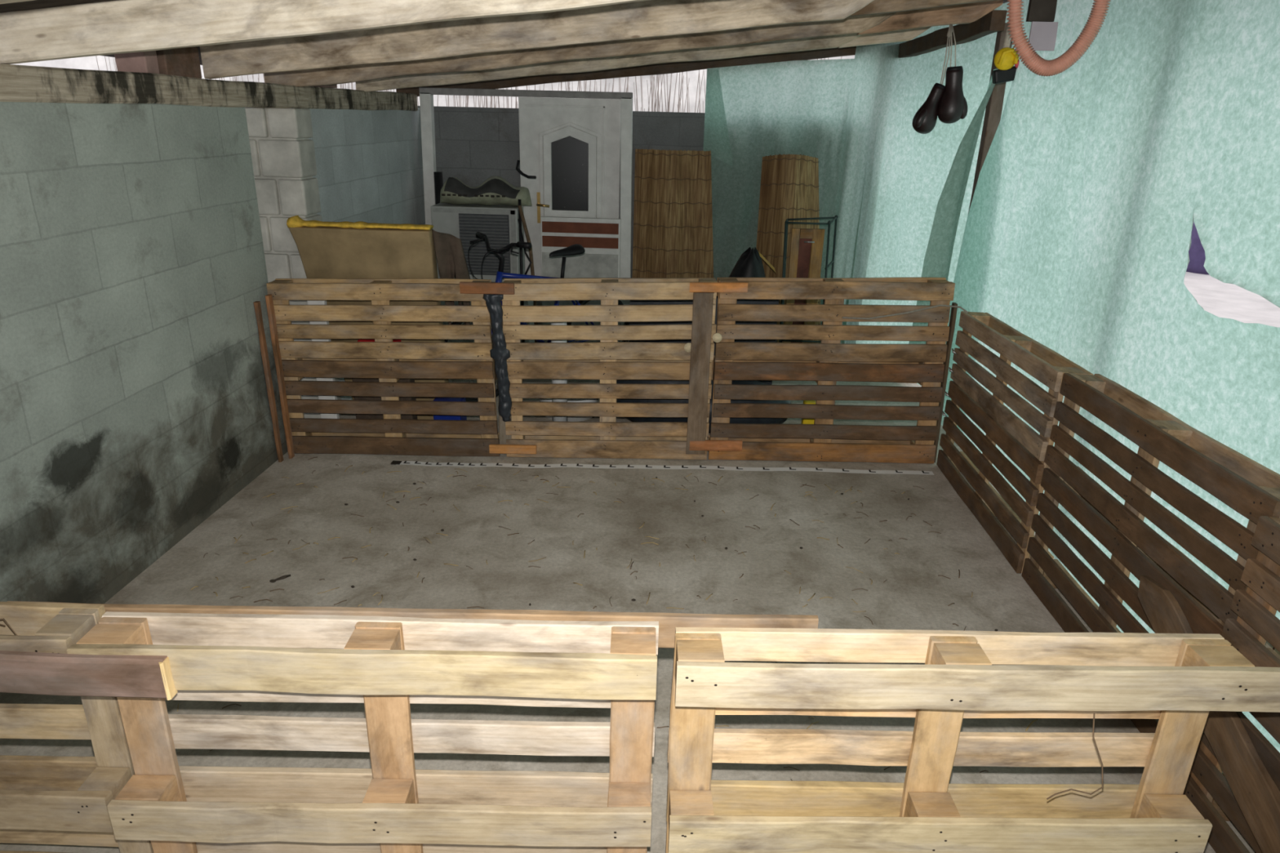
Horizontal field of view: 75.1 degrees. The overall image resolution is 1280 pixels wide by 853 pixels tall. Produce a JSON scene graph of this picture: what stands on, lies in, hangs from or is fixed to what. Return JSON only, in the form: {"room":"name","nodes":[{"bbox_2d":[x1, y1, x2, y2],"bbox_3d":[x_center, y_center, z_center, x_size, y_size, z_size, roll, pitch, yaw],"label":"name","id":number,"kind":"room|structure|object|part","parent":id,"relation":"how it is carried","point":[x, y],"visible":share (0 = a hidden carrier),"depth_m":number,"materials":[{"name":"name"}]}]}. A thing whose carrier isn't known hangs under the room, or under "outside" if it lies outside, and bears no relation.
{"room":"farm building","nodes":[
{"label":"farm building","id":0,"kind":"room"},
{"bbox_2d":[0,101,425,604],"bbox_3d":[-2.396,0.047,2.358,0.500,1.885,10.900,2,20,3],"label":"wall","id":1,"kind":"structure","parent":0,"point":[135,404],"depth_m":3.42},
{"bbox_2d":[0,63,417,111],"bbox_3d":[-2.212,-0.840,1.937,0.206,0.134,10.350,2,20,3],"label":"wooden beam","id":2,"kind":"structure","parent":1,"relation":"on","point":[18,83],"depth_m":3.54,"materials":[{"name":"wood"}]},
{"bbox_2d":[0,0,32,4],"bbox_3d":[-0.381,-1.018,1.639,3.600,0.540,0.072,2,20,3],"label":"rafter","id":3,"kind":"object","parent":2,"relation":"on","point":[2,2],"visible":1,"depth_m":1.75,"materials":[{"name":"brown wood"}]},
{"bbox_2d":[114,50,159,73],"bbox_3d":[-2.102,-1.534,3.478,0.130,0.122,0.090,2,20,3],"label":"brick","id":4,"kind":"object","parent":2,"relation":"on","point":[142,61],"visible":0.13,"depth_m":3.45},
{"bbox_2d":[155,46,201,78],"bbox_3d":[-2.075,-1.608,3.663,0.140,0.132,0.270,2,20,3],"label":"wood block","id":5,"kind":"object","parent":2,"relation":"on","point":[184,61],"visible":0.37,"depth_m":3.64,"materials":[{"name":"brown wood"}]},
{"bbox_2d":[0,0,648,64],"bbox_3d":[-0.383,-1.360,2.571,3.720,0.546,0.069,2,20,3],"label":"rafter","id":6,"kind":"object","parent":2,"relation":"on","point":[117,26],"visible":1,"depth_m":2.64,"materials":[{"name":"brown wood"}]},
{"bbox_2d":[311,84,337,88],"bbox_3d":[-2.014,-2.158,5.202,0.170,0.075,0.200,2,20,3],"label":"brick","id":7,"kind":"object","parent":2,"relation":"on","point":[335,86],"visible":0.21,"depth_m":5.19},
{"bbox_2d":[200,0,873,79],"bbox_3d":[-0.482,-1.768,3.713,3.040,0.469,0.074,2,20,3],"label":"rafter","id":8,"kind":"object","parent":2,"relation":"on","point":[650,18],"visible":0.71,"depth_m":3.69,"materials":[{"name":"brown wood"}]},
{"bbox_2d":[848,0,996,16],"bbox_3d":[1.413,-1.913,3.615,1.080,0.267,0.069,2,20,3],"label":"rafter","id":9,"kind":"object","parent":8,"relation":"attached to","point":[876,6],"visible":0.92,"depth_m":3.63,"materials":[{"name":"brown wood"}]},
{"bbox_2d":[263,12,896,86],"bbox_3d":[-0.381,-2.094,4.575,3.475,0.523,0.073,2,20,3],"label":"rafter","id":10,"kind":"object","parent":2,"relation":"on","point":[858,24],"visible":0.53,"depth_m":4.57,"materials":[{"name":"brown wood"}]},
{"bbox_2d":[857,0,1003,35],"bbox_3d":[1.557,-2.226,4.480,0.740,0.231,0.066,2,20,3],"label":"rafter","id":11,"kind":"object","parent":10,"relation":"attached to","point":[966,13],"visible":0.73,"depth_m":4.46,"materials":[{"name":"brown wood"}]},
{"bbox_2d":[355,33,860,92],"bbox_3d":[-0.236,-2.465,5.561,3.400,0.512,0.066,2,20,3],"label":"rafter","id":12,"kind":"object","parent":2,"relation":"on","point":[580,65],"visible":0.48,"depth_m":5.55,"materials":[{"name":"brown wood"}]},
{"bbox_2d":[838,26,932,48],"bbox_3d":[1.619,-2.600,5.472,0.600,0.219,0.064,2,20,3],"label":"rafter","id":13,"kind":"object","parent":12,"relation":"attached to","point":[903,35],"visible":0.44,"depth_m":5.46,"materials":[{"name":"brown wood"}]},
{"bbox_2d":[244,106,341,418],"bbox_3d":[-2.137,-0.932,5.035,0.425,1.860,0.220,2,20,3],"label":"pillar","id":14,"kind":"structure","parent":1,"relation":"attached to","point":[283,154],"depth_m":4.77,"materials":[{"name":"grey brick"}]},
{"bbox_2d":[0,0,1008,65],"bbox_3d":[-0.071,-1.160,1.700,5.100,0.579,10.780,2,20,3],"label":"ceiling","id":15,"kind":"structure","parent":0,"point":[34,4],"depth_m":2.61,"materials":[{"name":"brown wood"}]},
{"bbox_2d":[395,45,856,96],"bbox_3d":[0.048,-2.886,6.646,4.070,0.586,0.071,2,20,3],"label":"rafter","id":16,"kind":"object","parent":15,"relation":"attached to","point":[684,66],"visible":0.34,"depth_m":6.63,"materials":[{"name":"brown wood"}]},
{"bbox_2d":[991,20,1019,84],"bbox_3d":[1.941,-2.032,4.321,0.169,0.473,0.092,2,20,3],"label":"work lamp","id":17,"kind":"object","parent":15,"relation":"hanging from","point":[1005,59],"visible":0.77,"depth_m":4.35,"materials":[{"name":"yellow plastic"}]},
{"bbox_3d":[1.923,-2.109,4.311,0.046,0.321,0.034,2,20,3],"label":"cord","id":18,"kind":"part","parent":17,"relation":"part of","materials":[{"name":"white plastic"}]},
{"bbox_2d":[1026,0,1057,22],"bbox_3d":[1.927,-2.041,3.978,0.122,0.195,0.030,2,20,3],"label":"board","id":19,"kind":"object","parent":15,"relation":"attached to","point":[1042,11],"visible":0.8,"depth_m":3.98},
{"bbox_2d":[1006,0,1111,76],"bbox_3d":[1.578,-1.581,3.136,0.386,0.483,0.108,2,20,3],"label":"corrugated hose","id":20,"kind":"object","parent":15,"relation":"hanging from","point":[1038,65],"visible":1,"depth_m":3.18,"materials":[{"name":"orange plastic"}]},
{"bbox_2d":[941,0,1279,752],"bbox_3d":[1.893,-0.360,2.740,0.088,2.540,5.200,2,20,2],"label":"wall","id":21,"kind":"structure","parent":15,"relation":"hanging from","point":[1095,175],"depth_m":3.16,"materials":[{"name":"teal paint"}]},
{"bbox_2d":[1028,21,1057,50],"bbox_3d":[1.933,-1.872,3.998,0.125,0.125,0.010,2,20,3],"label":"board","id":22,"kind":"object","parent":21,"relation":"attached to","point":[1042,35],"visible":0.86,"depth_m":3.99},
{"bbox_2d":[417,106,705,277],"bbox_3d":[-0.063,-1.724,7.239,3.950,1.900,0.200,2,20,3],"label":"wall","id":23,"kind":"structure","parent":0,"point":[473,145],"depth_m":6.93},
{"bbox_2d":[518,97,620,324],"bbox_3d":[-0.590,-1.691,6.993,0.825,1.985,0.126,2,20,3],"label":"door","id":24,"kind":"structure","parent":23,"relation":"in","point":[571,146],"depth_m":6.82,"materials":[{"name":"paint"}]},
{"bbox_3d":[-0.805,-1.817,6.938,0.113,0.250,0.086,2,20,3],"label":"brass handle","id":25,"kind":"part","parent":24,"relation":"part of","materials":[{"name":"gold metal"}]},
{"bbox_3d":[-0.611,-2.142,6.832,0.640,0.920,0.035,2,20,3],"label":"arch moulding","id":26,"kind":"part","parent":24,"relation":"part of","materials":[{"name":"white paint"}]},
{"bbox_3d":[-0.574,-2.084,6.863,0.309,0.592,0.010,2,20,3],"label":"pane","id":27,"kind":"part","parent":24,"relation":"part of","materials":[{"name":"grey glass"}]},
{"bbox_2d":[0,340,1256,852],"bbox_3d":[-0.231,1.075,2.444,4.600,0.001,11.000,2,20,3],"label":"floor","id":28,"kind":"structure","parent":0,"point":[913,597],"depth_m":3.70,"materials":[{"name":"concrete"}]},
{"bbox_2d":[0,601,153,852],"bbox_3d":[-1.701,0.788,1.953,0.979,0.806,0.149,1,20,0],"label":"wooden pallet","id":29,"kind":"object","parent":28,"relation":"on","point":[51,800],"visible":0.56,"depth_m":1.95,"materials":[{"name":"brown wood"}]},
{"bbox_2d":[0,618,17,635],"bbox_3d":[-1.387,0.443,1.800,0.093,0.053,0.045,17,25,36],"label":"wire loop","id":30,"kind":"object","parent":29,"relation":"on","point":[6,622],"visible":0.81,"depth_m":1.80,"materials":[{"name":"brown metal"}]},
{"bbox_2d":[12,601,818,648],"bbox_3d":[-0.520,0.463,1.933,1.865,0.088,0.026,1,20,-1],"label":"batten","id":31,"kind":"object","parent":29,"relation":"attached to","point":[668,622],"visible":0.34,"depth_m":1.92,"materials":[{"name":"brown wood"}]},
{"bbox_2d":[253,301,283,462],"bbox_3d":[-2.014,-0.230,4.526,0.032,0.905,0.035,2,20,3],"label":"board","id":32,"kind":"object","parent":28,"relation":"on","point":[264,350],"visible":1,"depth_m":4.50,"materials":[{"name":"brown wood"}]},
{"bbox_2d":[265,293,294,458],"bbox_3d":[-1.974,-0.261,4.577,0.029,0.930,0.045,2,20,3],"label":"board","id":33,"kind":"object","parent":28,"relation":"on","point":[268,298],"visible":1,"depth_m":4.55,"materials":[{"name":"brown wood"}]},
{"bbox_2d":[269,574,290,582],"bbox_3d":[-1.510,0.638,3.502,0.086,0.016,0.022,-14,26,-36],"label":"scrap","id":34,"kind":"object","parent":28,"relation":"on","point":[282,577],"visible":1,"depth_m":3.50,"materials":[{"name":"black"}]},
{"bbox_2d":[306,300,339,418],"bbox_3d":[-1.832,-0.354,4.835,0.100,0.930,0.040,2,20,3],"label":"board","id":35,"kind":"object","parent":28,"relation":"on","point":[323,415],"visible":0.02,"depth_m":4.84,"materials":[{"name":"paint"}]},
{"bbox_2d":[66,611,658,852],"bbox_3d":[-0.587,0.823,1.943,1.240,0.801,0.150,1,20,-1],"label":"wooden pallet","id":36,"kind":"object","parent":28,"relation":"on","point":[388,664],"visible":0.97,"depth_m":1.90,"materials":[{"name":"brown wood"}]},
{"bbox_2d":[0,650,177,700],"bbox_3d":[-1.564,0.507,1.740,1.162,0.113,0.031,1,20,-1],"label":"wooden plank","id":37,"kind":"object","parent":36,"relation":"attached to","point":[20,672],"visible":1,"depth_m":1.73,"materials":[{"name":"brown wood"}]},
{"bbox_2d":[286,215,470,419],"bbox_3d":[-1.478,-0.606,5.010,0.993,1.296,0.410,2,20,3],"label":"mattress","id":38,"kind":"object","parent":28,"relation":"on","point":[326,249],"visible":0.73,"depth_m":4.73,"materials":[{"name":"beige fabric"}]},
{"bbox_2d":[266,278,499,456],"bbox_3d":[-1.403,-0.326,4.681,1.208,1.001,0.150,1,20,-1],"label":"wooden pallet","id":39,"kind":"object","parent":28,"relation":"on","point":[384,359],"visible":0.88,"depth_m":4.61,"materials":[{"name":"brown wood"}]},
{"bbox_2d":[459,281,514,294],"bbox_3d":[-0.815,-0.738,4.445,0.287,0.060,0.022,1,20,-1],"label":"board","id":40,"kind":"object","parent":39,"relation":"attached to","point":[465,287],"visible":1,"depth_m":4.43,"materials":[{"name":"brown wood"}]},
{"bbox_2d":[482,293,511,422],"bbox_3d":[-0.780,-0.369,4.572,0.138,0.722,0.039,0,20,-3],"label":"plastic film","id":41,"kind":"object","parent":39,"relation":"attached to","point":[500,353],"visible":1,"depth_m":4.56,"materials":[{"name":"black plastic"}]},
{"bbox_2d":[498,398,511,444],"bbox_3d":[-0.767,-0.022,4.747,0.082,0.380,0.020,1,20,-1],"label":"board","id":42,"kind":"object","parent":39,"relation":"attached to","point":[503,437],"visible":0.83,"depth_m":4.76,"materials":[{"name":"brown wood"}]},
{"bbox_2d":[488,444,536,453],"bbox_3d":[-0.726,0.130,4.768,0.267,0.053,0.020,1,20,-1],"label":"board","id":43,"kind":"object","parent":39,"relation":"attached to","point":[493,448],"visible":1,"depth_m":4.76,"materials":[{"name":"brown wood"}]},
{"bbox_2d":[351,377,417,419],"bbox_3d":[-1.535,-0.197,5.014,0.350,0.525,0.100,2,20,3],"label":"cardboard box","id":44,"kind":"object","parent":28,"relation":"on","point":[355,380],"visible":0.02,"depth_m":4.98,"materials":[{"name":"cardboard"}]},
{"bbox_2d":[357,338,401,342],"bbox_3d":[-1.533,-0.479,4.909,0.240,0.073,0.080,2,20,3],"label":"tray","id":45,"kind":"object","parent":44,"relation":"on","point":[359,340],"visible":0.24,"depth_m":4.87,"materials":[{"name":"plastic"}]},
{"bbox_2d":[433,396,466,420],"bbox_3d":[-1.173,-0.075,5.148,0.170,0.220,0.150,2,20,3],"label":"box","id":46,"kind":"object","parent":28,"relation":"on","point":[446,417],"visible":0.11,"depth_m":5.08,"materials":[{"name":"paint"}]},
{"bbox_2d":[431,203,534,348],"bbox_3d":[-1.290,-1.216,6.848,0.800,1.165,0.330,2,20,3],"label":"air conditioner","id":47,"kind":"object","parent":28,"relation":"on","point":[500,223],"visible":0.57,"depth_m":6.58,"materials":[{"name":"white metal"}]},
{"bbox_3d":[-1.301,-1.491,6.752,0.685,0.585,0.280,2,20,3],"label":"casing","id":48,"kind":"part","parent":47,"relation":"part of","materials":[{"name":"white metal"}]},
{"bbox_2d":[458,213,511,275],"bbox_3d":[-1.230,-1.441,6.608,0.395,0.475,0.015,2,20,3],"label":"grille","id":49,"kind":"object","parent":47,"relation":"attached to","point":[496,227],"depth_m":6.58,"materials":[{"name":"grey metal"}]},
{"bbox_2d":[440,175,532,206],"bbox_3d":[-1.223,-1.865,6.586,0.735,0.228,0.280,2,20,3],"label":"sack","id":50,"kind":"object","parent":47,"relation":"on","point":[495,190],"visible":0.99,"depth_m":6.48,"materials":[{"name":"beige fabric"}]},
{"bbox_2d":[441,193,505,197],"bbox_3d":[-1.293,-1.792,6.471,0.501,0.017,0.006,2,20,3],"label":"print","id":51,"kind":"object","parent":50,"relation":"attached to","point":[446,195],"depth_m":6.47},
{"bbox_2d":[515,160,536,178],"bbox_3d":[-0.887,-1.996,6.465,0.177,0.134,0.028,11,23,24],"label":"bar","id":52,"kind":"object","parent":50,"relation":"on","point":[520,171],"visible":1,"depth_m":6.47,"materials":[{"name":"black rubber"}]},
{"bbox_2d":[517,199,531,342],"bbox_3d":[-0.917,-1.142,6.565,0.068,1.240,0.175,-12,24,-32],"label":"rod","id":53,"kind":"object","parent":28,"relation":"on","point":[521,237],"visible":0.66,"depth_m":6.49,"materials":[{"name":"black metal"}]},
{"bbox_2d":[418,87,632,342],"bbox_3d":[-0.935,-1.706,6.937,1.750,2.035,0.080,2,20,3],"label":"frame","id":54,"kind":"object","parent":28,"relation":"on","point":[426,94],"visible":0.62,"depth_m":6.68,"materials":[{"name":"white paint"}]},
{"bbox_3d":[-1.744,-1.723,6.981,0.130,2.000,0.080,2,20,3],"label":"frame post","id":55,"kind":"part","parent":54,"relation":"part of","materials":[{"name":"white paint"}]},
{"bbox_2d":[433,171,443,204],"bbox_3d":[-1.649,-1.691,6.902,0.070,0.800,0.070,2,20,3],"label":"tube","id":56,"kind":"object","parent":54,"relation":"attached to","point":[438,184],"visible":0.34,"depth_m":6.77,"materials":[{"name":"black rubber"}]},
{"bbox_3d":[-0.902,-2.635,6.590,1.690,0.050,0.080,2,20,3],"label":"rail","id":57,"kind":"part","parent":54,"relation":"part of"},
{"bbox_3d":[-0.117,-1.655,6.905,0.110,2.000,0.080,2,20,3],"label":"frame post","id":58,"kind":"part","parent":54,"relation":"part of","materials":[{"name":"white paint"}]},
{"bbox_2d":[517,204,537,342],"bbox_3d":[-0.871,-1.123,6.571,0.156,1.204,0.055,11,22,24],"label":"stick","id":59,"kind":"object","parent":28,"relation":"on","point":[531,255],"visible":0.47,"depth_m":6.45,"materials":[{"name":"brown wood"}]},
{"bbox_2d":[444,231,629,401],"bbox_3d":[-0.659,-0.761,5.753,1.616,1.103,0.591,-9,23,-27],"label":"bicycle","id":60,"kind":"object","parent":28,"relation":"on","point":[575,249],"visible":0.27,"depth_m":5.62,"materials":[{"name":"black metal"}]},
{"bbox_3d":[-0.641,-0.825,5.848,0.897,0.610,0.114,-16,27,-39],"label":"frame","id":61,"kind":"part","parent":60,"relation":"part of","materials":[{"name":"blue paint"}]},
{"bbox_3d":[-0.542,-1.082,5.843,0.055,0.214,0.026,-16,27,-39],"label":"seat post","id":62,"kind":"part","parent":60,"relation":"part of","materials":[{"name":"black metal"}]},
{"bbox_2d":[551,321,567,421],"bbox_3d":[-0.493,-0.320,5.106,0.096,0.740,0.096,2,20,3],"label":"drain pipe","id":63,"kind":"object","parent":28,"relation":"on","point":[555,418],"visible":0.02,"depth_m":5.09,"materials":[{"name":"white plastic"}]},
{"bbox_2d":[538,398,599,421],"bbox_3d":[-0.469,-0.140,5.470,0.420,0.150,0.294,2,20,3],"label":"basin","id":64,"kind":"object","parent":28,"relation":"on","point":[569,400],"visible":0.15,"depth_m":5.39,"materials":[{"name":"plastic"}]},
{"bbox_2d":[540,216,621,342],"bbox_3d":[-0.496,-1.196,6.974,0.655,1.075,0.055,2,20,3],"label":"striped panel","id":65,"kind":"object","parent":28,"relation":"on","point":[600,237],"visible":0.52,"depth_m":6.85,"materials":[{"name":"white paint"}]},
{"bbox_2d":[177,457,1038,781],"bbox_3d":[-0.286,0.670,3.508,3.387,0.009,2.486,2,20,3],"label":"litter","id":66,"kind":"object","parent":28,"relation":"on","point":[851,489],"visible":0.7,"depth_m":3.83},
{"bbox_2d":[502,277,717,459],"bbox_3d":[-0.177,-0.324,4.702,1.172,1.039,0.149,1,20,-1],"label":"wooden pallet","id":67,"kind":"object","parent":28,"relation":"on","point":[608,360],"visible":0.91,"depth_m":4.62,"materials":[{"name":"brown wood"}]},
{"bbox_2d":[684,342,691,352],"bbox_3d":[0.269,-0.435,4.584,0.052,0.052,0.013,2,20,3],"label":"disc","id":68,"kind":"object","parent":67,"relation":"attached to","point":[687,346],"visible":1,"depth_m":4.58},
{"bbox_2d":[685,292,713,454],"bbox_3d":[0.330,-0.280,4.632,0.111,0.935,0.018,1,20,-1],"label":"board","id":69,"kind":"object","parent":67,"relation":"attached to","point":[702,312],"visible":1,"depth_m":4.61,"materials":[{"name":"brown wood"}]},
{"bbox_2d":[712,333,721,342],"bbox_3d":[0.421,-0.485,4.547,0.052,0.052,0.013,2,20,3],"label":"disc","id":70,"kind":"object","parent":69,"relation":"attached to","point":[717,337],"visible":1,"depth_m":4.54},
{"bbox_2d":[689,440,742,451],"bbox_3d":[0.435,0.109,4.779,0.302,0.064,0.020,1,20,-1],"label":"board","id":71,"kind":"object","parent":67,"relation":"attached to","point":[707,445],"visible":1,"depth_m":4.77,"materials":[{"name":"brown wood"}]},
{"bbox_2d":[689,282,747,292],"bbox_3d":[0.421,-0.746,4.463,0.312,0.058,0.022,1,20,-1],"label":"board","id":72,"kind":"object","parent":67,"relation":"attached to","point":[694,286],"visible":1,"depth_m":4.45,"materials":[{"name":"brown wood"}]},
{"bbox_2d":[391,460,933,475],"bbox_3d":[0.135,0.232,4.711,3.062,0.008,0.080,1,20,-1],"label":"tape measure","id":73,"kind":"object","parent":28,"relation":"on","point":[393,462],"visible":1,"depth_m":4.71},
{"bbox_2d":[344,476,997,631],"bbox_3d":[-0.069,0.672,3.519,2.978,0.010,2.286,2,20,3],"label":"litter","id":74,"kind":"object","parent":28,"relation":"on","point":[414,483],"visible":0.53,"depth_m":3.86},
{"bbox_2d":[632,148,713,278],"bbox_3d":[0.300,-1.432,6.878,0.728,1.622,0.200,2,20,3],"label":"mat","id":75,"kind":"object","parent":28,"relation":"on","point":[673,211],"visible":0.57,"depth_m":6.79,"materials":[{"name":"brown wicker"}]},
{"bbox_2d":[616,296,791,433],"bbox_3d":[0.377,-0.397,5.211,1.170,0.850,0.607,2,20,3],"label":"heap","id":76,"kind":"object","parent":28,"relation":"on","point":[747,301],"visible":0.12,"depth_m":5.12,"materials":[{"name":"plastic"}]},
{"bbox_2d":[728,247,777,342],"bbox_3d":[0.722,-0.812,6.118,0.608,1.010,0.380,2,20,3],"label":"bag","id":77,"kind":"object","parent":28,"relation":"on","point":[749,264],"visible":0.2,"depth_m":5.93,"materials":[{"name":"plastic"}]},
{"bbox_2d":[758,251,775,271],"bbox_3d":[0.890,-1.151,5.832,0.134,0.147,0.021,2,20,3],"label":"stick","id":78,"kind":"object","parent":77,"relation":"on","point":[762,256],"visible":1,"depth_m":5.82,"materials":[{"name":"brown wood"}]},
{"bbox_2d":[755,153,821,342],"bbox_3d":[1.241,-1.347,6.719,0.606,1.618,0.238,2,20,3],"label":"mat","id":79,"kind":"object","parent":28,"relation":"on","point":[789,186],"visible":0.38,"depth_m":6.57,"materials":[{"name":"brown wicker"}]},
{"bbox_2d":[800,400,815,424],"bbox_3d":[1.073,-0.064,5.295,0.080,0.200,0.080,2,20,3],"label":"crate","id":80,"kind":"object","parent":28,"relation":"on","point":[811,421],"visible":0.26,"depth_m":5.26,"materials":[{"name":"plastic"}]},
{"bbox_2d":[778,214,838,342],"bbox_3d":[1.261,-0.970,6.293,0.451,1.209,0.267,2,20,3],"label":"wire stand","id":81,"kind":"object","parent":28,"relation":"on","point":[835,218],"visible":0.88,"depth_m":6.19,"materials":[{"name":"metal"}]},
{"bbox_2d":[782,227,825,342],"bbox_3d":[1.217,-0.918,6.280,0.240,1.120,0.066,2,20,3],"label":"picture frame","id":82,"kind":"object","parent":81,"relation":"in","point":[804,242],"visible":0.47,"depth_m":6.16,"materials":[{"name":"brown wood"}]},
{"bbox_3d":[1.130,-0.925,6.292,0.064,1.120,0.033,2,20,3],"label":"frame","id":83,"kind":"part","parent":82,"relation":"part of","materials":[{"name":"brown wood"}]},
{"bbox_3d":[1.206,-0.895,6.316,0.088,1.050,0.015,2,20,3],"label":"panel","id":84,"kind":"part","parent":82,"relation":"part of","materials":[{"name":"brown wood"}]},
{"bbox_3d":[1.218,-1.413,6.104,0.090,0.071,0.031,2,20,3],"label":"frame","id":85,"kind":"part","parent":82,"relation":"part of","materials":[{"name":"brown wood"}]},
{"bbox_3d":[1.293,-0.918,6.283,0.088,1.120,0.033,2,20,3],"label":"frame","id":86,"kind":"part","parent":82,"relation":"part of","materials":[{"name":"brown wood"}]},
{"bbox_2d":[707,277,955,463],"bbox_3d":[1.067,-0.315,4.726,1.316,1.063,0.150,1,20,-1],"label":"wooden pallet","id":87,"kind":"object","parent":28,"relation":"on","point":[826,362],"visible":0.98,"depth_m":4.65,"materials":[{"name":"brown wood"}]},
{"bbox_2d":[842,304,968,319],"bbox_3d":[1.425,-0.616,4.500,0.648,0.093,0.086,4,21,8],"label":"twine","id":88,"kind":"object","parent":87,"relation":"attached to","point":[938,305],"visible":1,"depth_m":4.50,"materials":[{"name":"brown fabric"}]},
{"bbox_2d":[933,302,957,462],"bbox_3d":[1.737,-0.240,4.769,0.023,0.930,0.096,2,20,3],"label":"board","id":89,"kind":"object","parent":87,"relation":"attached to","point":[953,310],"visible":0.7,"depth_m":4.71,"materials":[{"name":"brown wood"}]},
{"bbox_2d":[665,626,1279,852],"bbox_3d":[0.724,0.855,1.945,1.322,0.800,0.149,1,20,-1],"label":"wooden pallet","id":90,"kind":"object","parent":28,"relation":"on","point":[1180,678],"visible":1,"depth_m":1.90,"materials":[{"name":"brown wood"}]},
{"bbox_2d":[1046,713,1103,799],"bbox_3d":[0.941,0.714,1.785,0.103,0.212,0.048,2,20,3],"label":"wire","id":91,"kind":"object","parent":90,"relation":"hanging from","point":[1102,787],"visible":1,"depth_m":1.77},
{"bbox_2d":[967,22,1012,216],"bbox_3d":[2.116,-1.221,5.292,0.083,2.420,0.086,2,20,3],"label":"post","id":92,"kind":"object","parent":28,"relation":"on","point":[993,109],"visible":0.23,"depth_m":5.02,"materials":[{"name":"brown wood"}]},
{"bbox_2d":[936,311,1093,573],"bbox_3d":[1.776,0.005,4.101,0.150,0.934,1.235,2,20,2],"label":"wooden pallet","id":93,"kind":"object","parent":28,"relation":"on","point":[1024,446],"visible":0.95,"depth_m":3.94,"materials":[{"name":"brown wood"}]},
{"bbox_2d":[1021,373,1279,773],"bbox_3d":[1.738,0.428,2.919,0.149,0.964,1.258,2,20,1],"label":"wooden pallet","id":94,"kind":"object","parent":28,"relation":"on","point":[1250,488],"visible":0.76,"depth_m":2.84,"materials":[{"name":"brown wood"}]},
{"bbox_2d":[1182,515,1279,852],"bbox_3d":[1.644,0.877,1.761,0.162,0.932,1.211,2,20,3],"label":"wooden pallet","id":95,"kind":"object","parent":28,"relation":"on","point":[1206,788],"visible":0.47,"depth_m":2.19,"materials":[{"name":"brown wood"}]},
{"bbox_2d":[1137,575,1279,852],"bbox_3d":[1.532,0.866,2.154,0.049,0.483,1.100,2,20,3],"label":"plank","id":96,"kind":"object","parent":95,"relation":"attached to","point":[1255,793],"visible":0.68,"depth_m":2.13,"materials":[{"name":"brown wood"}]},
{"bbox_3d":[2.004,-1.785,6.825,0.136,2.400,0.136,2,20,3],"label":"post","id":97,"kind":"object","parent":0,"visible":0},
{"bbox_2d":[897,9,1007,57],"bbox_3d":[1.947,-2.544,5.489,0.085,0.130,2.154,2,20,1],"label":"beam","id":98,"kind":"structure","parent":97,"relation":"attached to","point":[994,20],"depth_m":5.02,"materials":[{"name":"brown wood"}]},
{"bbox_2d":[702,0,1029,386],"bbox_3d":[1.701,-1.626,6.080,1.066,2.509,2.827,-13,25,-33],"label":"wall","id":99,"kind":"structure","parent":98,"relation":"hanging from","point":[884,180],"depth_m":6.60,"materials":[{"name":"teal paint"}]},
{"bbox_2d":[702,68,733,165],"bbox_3d":[0.641,-2.454,6.638,0.250,0.720,0.035,2,20,3],"label":"fleece corner","id":100,"kind":"object","parent":99,"relation":"hanging from","point":[716,137],"visible":0.98,"depth_m":6.65,"materials":[{"name":"teal fabric"}]},
{"bbox_2d":[908,68,998,343],"bbox_3d":[1.823,-1.213,4.848,0.282,1.600,0.270,2,20,3],"label":"flap","id":101,"kind":"object","parent":99,"relation":"attached to","point":[937,260],"visible":0.62,"depth_m":4.86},
{"bbox_2d":[940,23,955,84],"bbox_3d":[1.643,-1.977,4.437,0.066,0.312,0.117,2,20,3],"label":"string","id":102,"kind":"object","parent":98,"relation":"hanging from","point":[950,30],"visible":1,"depth_m":4.42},
{"bbox_2d":[911,82,945,133],"bbox_3d":[1.561,-1.718,4.504,0.155,0.258,0.138,2,20,3],"label":"glove","id":103,"kind":"object","parent":102,"relation":"hanging from","point":[924,121],"visible":1,"depth_m":4.46,"materials":[{"name":"leather"}]},
{"bbox_2d":[937,66,967,123],"bbox_3d":[1.677,-1.768,4.445,0.149,0.286,0.124,2,20,3],"label":"glove","id":104,"kind":"object","parent":102,"relation":"hanging from","point":[953,106],"visible":1,"depth_m":4.41,"materials":[{"name":"leather"}]},
{"label":"outside","id":105,"kind":"structure","parent":0,"visible":0},
{"bbox_2d":[1183,271,1279,327],"bbox_3d":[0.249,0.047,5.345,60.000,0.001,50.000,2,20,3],"label":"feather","id":106,"kind":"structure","parent":105,"point":[1216,297],"depth_m":9.90,"materials":[{"name":"white"}]},
{"bbox_2d":[11,54,854,112],"bbox_3d":[-5.649,-4.069,9.411,19.500,5.047,2.890,2,20,3],"label":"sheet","id":107,"kind":"object","parent":106,"relation":"on","point":[86,62],"visible":0.02,"depth_m":9.12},
{"bbox_2d":[95,55,841,112],"bbox_3d":[-1.636,-2.648,8.038,7.036,3.000,0.709,2,20,3],"label":"dry stems","id":108,"kind":"object","parent":106,"relation":"on","point":[651,90],"visible":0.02,"depth_m":7.85,"materials":[{"name":"grey plant"}]},
{"bbox_2d":[1186,221,1208,274],"bbox_3d":[8.124,-2.883,11.790,0.729,1.350,0.730,-13,25,-33],"label":"bundle","id":109,"kind":"object","parent":106,"relation":"on","point":[1196,252],"visible":0.03,"depth_m":11.76,"materials":[{"name":"fabric"}]}
]}

